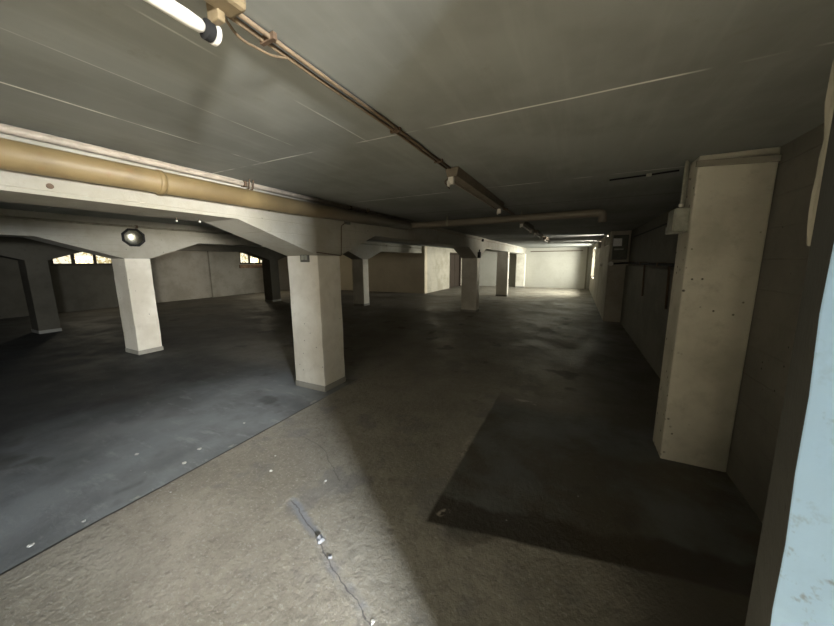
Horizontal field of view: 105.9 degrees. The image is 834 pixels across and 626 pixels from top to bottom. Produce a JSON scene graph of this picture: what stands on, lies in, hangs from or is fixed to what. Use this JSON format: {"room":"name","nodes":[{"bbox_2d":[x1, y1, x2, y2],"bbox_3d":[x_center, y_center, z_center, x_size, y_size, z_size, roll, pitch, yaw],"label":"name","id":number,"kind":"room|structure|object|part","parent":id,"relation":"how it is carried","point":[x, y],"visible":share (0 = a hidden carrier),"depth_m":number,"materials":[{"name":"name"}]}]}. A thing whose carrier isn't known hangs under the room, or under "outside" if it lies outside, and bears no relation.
{"room":"parking garage","nodes":[
{"label":"parking garage","id":0,"kind":"room"},
{"bbox_2d":[0,251,289,318],"bbox_3d":[-10.552,-1.580,12.706,0.300,2.310,14.700,4,10,26],"label":"wall","id":1,"kind":"structure","parent":0,"point":[176,275],"depth_m":12.55,"materials":[{"name":"grey concrete"}]},
{"bbox_2d":[50,254,111,265],"bbox_3d":[-11.380,-1.935,10.742,0.060,0.620,1.600,4,10,26],"label":"window","id":2,"kind":"structure","parent":1,"relation":"in","point":[73,263],"depth_m":10.59,"materials":[{"name":"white glass"}]},
{"bbox_2d":[207,251,225,296],"bbox_3d":[-9.332,-1.910,14.657,0.120,2.310,0.590,4,10,26],"label":"wall pillar","id":3,"kind":"structure","parent":1,"relation":"attached to","point":[215,263],"depth_m":14.61,"materials":[{"name":"grey concrete"}]},
{"bbox_2d":[239,264,261,267],"bbox_3d":[-8.436,-2.449,16.476,0.050,0.170,1.800,4,10,26],"label":"trim","id":4,"kind":"structure","parent":1,"relation":"attached to","point":[258,265],"depth_m":16.23,"materials":[{"name":"brown wood"}]},
{"bbox_2d":[239,252,261,263],"bbox_3d":[-8.505,-2.873,16.440,0.060,0.620,1.700,4,10,26],"label":"window","id":5,"kind":"structure","parent":1,"relation":"in","point":[249,261],"depth_m":16.18,"materials":[{"name":"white glass"}]},
{"bbox_2d":[0,286,761,625],"bbox_3d":[-0.095,0.227,9.374,23.600,0.300,25.600,4,10,26],"label":"floor","id":6,"kind":"structure","parent":0,"point":[499,464],"depth_m":2.35,"materials":[{"name":"concrete"}]},
{"bbox_2d":[18,260,61,333],"bbox_3d":[-8.789,-0.383,7.345,0.476,1.672,0.366,4,10,26],"label":"concrete pillar","id":7,"kind":"structure","parent":6,"relation":"on","point":[35,274],"depth_m":7.22,"materials":[{"name":"beige concrete"}]},
{"bbox_3d":[-8.784,0.405,7.476,0.476,0.075,0.366,4,10,26],"label":"skirting","id":8,"kind":"part","parent":7,"relation":"part of","materials":[{"name":"grey concrete"}]},
{"bbox_2d":[112,259,163,354],"bbox_3d":[-5.010,-0.128,5.656,0.486,1.672,0.376,4,10,26],"label":"concrete pillar","id":9,"kind":"structure","parent":6,"relation":"on","point":[133,278],"depth_m":5.52,"materials":[{"name":"beige concrete"}]},
{"bbox_3d":[-5.005,0.660,5.786,0.486,0.075,0.376,4,10,26],"label":"skirting","id":10,"kind":"part","parent":9,"relation":"part of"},
{"bbox_2d":[262,260,280,301],"bbox_3d":[-5.971,-1.323,12.929,0.476,1.672,0.416,4,10,26],"label":"concrete pillar","id":11,"kind":"structure","parent":6,"relation":"on","point":[270,268],"depth_m":12.78,"materials":[{"name":"grey concrete"}]},
{"bbox_2d":[287,255,345,391],"bbox_3d":[-1.279,0.113,4.057,0.506,1.672,0.406,4,10,26],"label":"concrete pillar","id":12,"kind":"structure","parent":6,"relation":"on","point":[315,285],"depth_m":3.90,"materials":[{"name":"beige concrete"}]},
{"bbox_2d":[300,255,309,261],"bbox_3d":[-1.324,-0.648,3.708,0.125,0.097,0.036,4,10,26],"label":"light switch","id":13,"kind":"object","parent":12,"relation":"attached to","point":[303,258],"visible":0.87,"depth_m":3.70,"materials":[{"name":"grey plastic"}]},
{"bbox_3d":[-1.274,0.900,4.187,0.506,0.075,0.406,4,10,26],"label":"skirting","id":14,"kind":"part","parent":12,"relation":"part of","materials":[{"name":"grey concrete"}]},
{"bbox_2d":[316,535,324,543],"bbox_3d":[-0.561,1.309,1.829,0.044,0.027,0.043,-8,12,-38],"label":"scrap","id":15,"kind":"object","parent":6,"relation":"on","point":[319,539],"visible":1,"depth_m":1.82,"materials":[{"name":"white paper"}]},
{"bbox_2d":[352,259,369,305],"bbox_3d":[-2.053,-1.113,11.514,0.486,1.672,0.346,4,10,26],"label":"concrete pillar","id":16,"kind":"structure","parent":6,"relation":"on","point":[359,266],"depth_m":11.37,"materials":[{"name":"beige concrete"}]},
{"bbox_3d":[-2.048,-0.326,11.644,0.486,0.075,0.346,4,10,26],"label":"skirting","id":17,"kind":"part","parent":16,"relation":"part of","materials":[{"name":"grey concrete"}]},
{"bbox_2d":[461,258,479,312],"bbox_3d":[1.682,-0.874,9.924,0.506,1.672,0.336,4,10,26],"label":"concrete pillar","id":18,"kind":"structure","parent":6,"relation":"on","point":[470,267],"depth_m":9.78,"materials":[{"name":"beige concrete"}]},
{"bbox_3d":[1.687,-0.087,10.053,0.506,0.075,0.336,4,10,26],"label":"skirting","id":19,"kind":"part","parent":18,"relation":"part of","materials":[{"name":"grey concrete"}]},
{"bbox_2d":[496,252,509,296],"bbox_3d":[3.869,-1.754,14.233,0.506,1.976,0.316,4,10,26],"label":"concrete pillar","id":20,"kind":"structure","parent":6,"relation":"on","point":[502,275],"depth_m":14.10,"materials":[{"name":"grey concrete"}]},
{"bbox_2d":[515,254,525,287],"bbox_3d":[6.222,-2.538,18.895,0.506,1.976,0.476,4,10,26],"label":"concrete pillar","id":21,"kind":"structure","parent":6,"relation":"on","point":[521,258],"depth_m":18.70,"materials":[{"name":"white concrete"}]},
{"bbox_2d":[339,246,426,293],"bbox_3d":[-3.450,-2.412,17.477,8.700,2.310,0.300,4,10,26],"label":"wall","id":22,"kind":"structure","parent":0,"point":[387,271],"depth_m":16.22,"materials":[{"name":"beige paint"}]},
{"bbox_2d":[0,0,833,248],"bbox_3d":[-0.111,-2.348,8.949,23.600,0.300,25.600,4,10,26],"label":"ceiling","id":23,"kind":"structure","parent":0,"point":[542,103],"depth_m":1.34,"materials":[{"name":"grey concrete"}]},
{"bbox_2d":[0,236,285,259],"bbox_3d":[-6.958,-2.134,10.799,0.460,0.640,14.700,4,10,26],"label":"concrete beam","id":24,"kind":"structure","parent":23,"relation":"attached to","point":[15,248],"depth_m":7.28,"materials":[{"name":"grey concrete"}]},
{"bbox_2d":[143,0,245,45],"bbox_3d":[-0.759,-0.698,0.315,0.130,0.134,1.192,4,10,26],"label":"lamp","id":25,"kind":"object","parent":23,"relation":"attached to","point":[209,28],"visible":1,"depth_m":0.80,"materials":[{"name":"plastic"}]},
{"bbox_2d":[0,123,403,219],"bbox_3d":[-1.438,-1.162,2.921,0.054,0.055,5.380,4,10,26],"label":"conduit","id":26,"kind":"object","parent":23,"relation":"attached to","point":[6,129],"visible":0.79,"depth_m":2.13,"materials":[{"name":"white metal"}]},
{"bbox_2d":[0,208,421,258],"bbox_3d":[-3.248,-1.856,8.973,0.470,0.640,14.700,4,10,26],"label":"concrete beam","id":27,"kind":"structure","parent":23,"relation":"attached to","point":[99,240],"depth_m":5.18,"materials":[{"name":"white concrete"}]},
{"bbox_2d":[121,228,144,246],"bbox_3d":[-4.759,-1.267,5.287,0.074,0.294,0.292,8,13,42],"label":"lamp","id":28,"kind":"object","parent":27,"relation":"attached to","point":[131,237],"visible":1,"depth_m":5.27,"materials":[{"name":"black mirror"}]},
{"bbox_2d":[124,230,142,244],"bbox_3d":[-4.747,-1.264,5.276,0.029,0.268,0.268,15,17,42],"label":"mirror","id":29,"kind":"object","parent":28,"relation":"attached to","point":[131,237],"depth_m":5.27,"materials":[{"name":"mirror"}]},
{"bbox_2d":[0,215,421,248],"bbox_3d":[-3.016,-2.046,8.824,0.049,0.050,14.600,4,10,26],"label":"conduit","id":30,"kind":"object","parent":27,"relation":"attached to","point":[1,216],"visible":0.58,"depth_m":5.10,"materials":[{"name":"grey metal"}]},
{"bbox_2d":[0,123,526,257],"bbox_3d":[1.724,-2.029,9.833,0.490,0.640,20.700,4,10,26],"label":"concrete beam","id":31,"kind":"structure","parent":23,"relation":"attached to","point":[286,234],"depth_m":2.81,"materials":[{"name":"white concrete"}]},
{"bbox_2d":[46,183,53,188],"bbox_3d":[-2.064,-0.713,1.772,0.009,0.029,0.030,4,10,26],"label":"cover plate","id":32,"kind":"object","parent":31,"relation":"attached to","point":[48,185],"visible":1,"depth_m":1.77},
{"bbox_2d":[316,221,349,255],"bbox_3d":[-1.025,-0.927,3.848,0.133,0.452,0.622,7,12,38],"label":"cable","id":33,"kind":"object","parent":31,"relation":"attached to","point":[347,223],"visible":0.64,"depth_m":3.97,"materials":[{"name":"grey plastic"}]},
{"bbox_2d":[426,228,523,248],"bbox_3d":[3.143,-2.641,12.010,0.050,0.080,14.390,4,10,26],"label":"conduit","id":34,"kind":"object","parent":31,"relation":"attached to","point":[483,240],"visible":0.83,"depth_m":8.36,"materials":[{"name":"black metal"}]},
{"bbox_2d":[0,137,606,229],"bbox_3d":[-0.062,-0.987,2.392,2.996,0.250,5.622,4,10,26],"label":"ceiling pipe","id":35,"kind":"object","parent":23,"relation":"attached to","point":[18,156],"visible":1,"depth_m":2.26,"materials":[{"name":"beige metal"}]},
{"bbox_2d":[225,13,543,236],"bbox_3d":[1.671,-1.572,5.252,0.069,0.045,9.930,4,10,26],"label":"conduit","id":36,"kind":"object","parent":23,"relation":"attached to","point":[267,38],"visible":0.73,"depth_m":1.15,"materials":[{"name":"beige metal"}]},
{"bbox_2d":[445,166,503,214],"bbox_3d":[0.655,-1.173,3.195,0.108,0.152,1.787,4,10,26],"label":"lamp","id":37,"kind":"object","parent":23,"relation":"attached to","point":[457,176],"visible":0.99,"depth_m":2.83,"materials":[{"name":"white plastic"}]},
{"bbox_2d":[447,177,453,186],"bbox_3d":[0.261,-1.018,2.444,0.046,0.070,0.050,4,10,26],"label":"socket","id":38,"kind":"object","parent":37,"relation":"attached to","point":[450,181],"depth_m":2.43,"materials":[{"name":"white plastic"}]},
{"bbox_2d":[519,222,533,232],"bbox_3d":[2.156,-1.680,6.168,0.108,0.139,1.350,4,10,26],"label":"lamp","id":39,"kind":"object","parent":23,"relation":"attached to","point":[526,225],"visible":0.94,"depth_m":6.04,"materials":[{"name":"white plastic"}]},
{"bbox_2d":[533,230,542,238],"bbox_3d":[3.092,-1.992,8.021,0.108,0.139,1.350,4,10,26],"label":"lamp","id":40,"kind":"object","parent":23,"relation":"attached to","point":[538,233],"visible":0.98,"depth_m":7.71,"materials":[{"name":"white plastic"}]},
{"bbox_2d":[543,237,550,243],"bbox_3d":[4.317,-2.400,10.449,0.108,0.139,1.850,4,10,26],"label":"lamp","id":41,"kind":"object","parent":23,"relation":"attached to","point":[546,239],"visible":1,"depth_m":10.04,"materials":[{"name":"white plastic"}]},
{"bbox_2d":[609,170,678,180],"bbox_3d":[1.903,-1.157,2.659,0.481,0.023,0.036,7,12,36],"label":"conduit","id":42,"kind":"object","parent":23,"relation":"attached to","point":[647,174],"visible":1,"depth_m":2.63,"materials":[{"name":"black metal"}]},
{"bbox_2d":[427,246,461,292],"bbox_3d":[1.714,-2.571,18.242,0.150,2.310,5.700,4,10,26],"label":"wall","id":43,"kind":"structure","parent":0,"point":[438,259],"depth_m":16.97,"materials":[{"name":"white paint"}]},
{"bbox_2d":[449,252,460,287],"bbox_3d":[2.314,-2.645,19.371,0.160,2.080,1.950,4,10,26],"label":"door","id":44,"kind":"structure","parent":43,"relation":"in","point":[455,260],"depth_m":19.47,"materials":[{"name":"paint"}]},
{"bbox_2d":[452,247,591,288],"bbox_3d":[5.759,-2.814,19.558,9.500,2.310,0.300,4,10,26],"label":"wall","id":45,"kind":"structure","parent":0,"point":[562,268],"depth_m":18.46,"materials":[{"name":"white paint"}]},
{"bbox_2d":[531,250,582,251],"bbox_3d":[7.991,-3.557,18.113,2.770,0.040,0.040,4,10,26],"label":"trim","id":46,"kind":"structure","parent":45,"relation":"attached to","point":[571,250],"depth_m":18.25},
{"bbox_2d":[584,247,588,288],"bbox_3d":[9.439,-2.502,17.526,0.080,2.310,0.100,4,10,26],"label":"trim","id":47,"kind":"structure","parent":45,"relation":"attached to","point":[587,247],"depth_m":17.48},
{"bbox_2d":[589,230,631,321],"bbox_3d":[7.582,-1.685,12.653,0.700,2.310,10.600,4,10,26],"label":"wall","id":48,"kind":"structure","parent":0,"point":[606,282],"depth_m":8.23,"materials":[{"name":"grey paint"}]},
{"bbox_2d":[611,235,628,259],"bbox_3d":[5.053,-1.630,7.841,0.320,0.600,0.172,4,10,26],"label":"electrical box","id":49,"kind":"object","parent":48,"relation":"attached to","point":[616,254],"visible":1,"depth_m":7.78,"materials":[{"name":"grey metal"}]},
{"bbox_2d":[613,238,621,245],"bbox_3d":[4.958,-1.747,7.782,0.185,0.190,0.008,4,10,26],"label":"paper notice","id":50,"kind":"object","parent":49,"relation":"attached to","point":[617,241],"visible":1,"depth_m":7.78,"materials":[{"name":"white paper"}]},
{"bbox_2d":[628,206,678,269],"bbox_3d":[4.021,-1.141,5.011,0.270,0.850,6.230,4,10,26],"label":"wall","id":51,"kind":"structure","parent":0,"point":[654,246],"depth_m":5.39,"materials":[{"name":"grey concrete"}]},
{"bbox_2d":[613,262,674,308],"bbox_3d":[4.087,-0.613,5.691,0.289,0.605,5.106,4,10,24],"label":"pipe","id":52,"kind":"object","parent":51,"relation":"attached to","point":[669,265],"visible":0.62,"depth_m":4.58,"materials":[{"name":"black metal"}]},
{"bbox_2d":[634,223,666,236],"bbox_3d":[4.135,-1.196,5.578,0.024,0.571,3.911,4,10,26],"label":"conduit","id":53,"kind":"object","parent":51,"relation":"attached to","point":[665,223],"visible":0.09,"depth_m":5.47,"materials":[{"name":"black metal"}]},
{"bbox_2d":[653,147,781,471],"bbox_3d":[2.206,0.040,2.408,0.423,2.310,0.315,4,10,26],"label":"wall pillar","id":54,"kind":"structure","parent":0,"point":[718,260],"depth_m":2.28,"materials":[{"name":"beige concrete"}]},
{"bbox_2d":[665,160,690,234],"bbox_3d":[2.002,-0.870,2.405,0.095,0.508,0.250,4,10,26],"label":"junction box","id":55,"kind":"object","parent":54,"relation":"attached to","point":[678,218],"visible":1,"depth_m":2.33,"materials":[{"name":"white plastic"}]},
{"bbox_3d":[1.950,-0.703,2.420,0.010,0.155,0.160,4,10,26],"label":"lid","id":56,"kind":"part","parent":55,"relation":"part of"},
{"bbox_2d":[620,123,823,523],"bbox_3d":[3.475,-0.247,4.095,0.320,2.310,8.600,4,10,26],"label":"wall","id":57,"kind":"structure","parent":0,"point":[644,318],"depth_m":2.01,"materials":[{"name":"grey concrete"}]},
{"bbox_2d":[745,112,833,625],"bbox_3d":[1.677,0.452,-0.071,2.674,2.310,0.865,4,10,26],"label":"door","id":58,"kind":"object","parent":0,"point":[793,582],"visible":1,"depth_m":0.38,"materials":[{"name":"paint"}]},
{"bbox_2d":[807,60,833,245],"bbox_3d":[0.621,-0.448,0.452,0.023,0.690,0.016,4,10,26],"label":"trim","id":59,"kind":"structure","parent":58,"relation":"attached to","point":[829,100],"depth_m":0.48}
]}

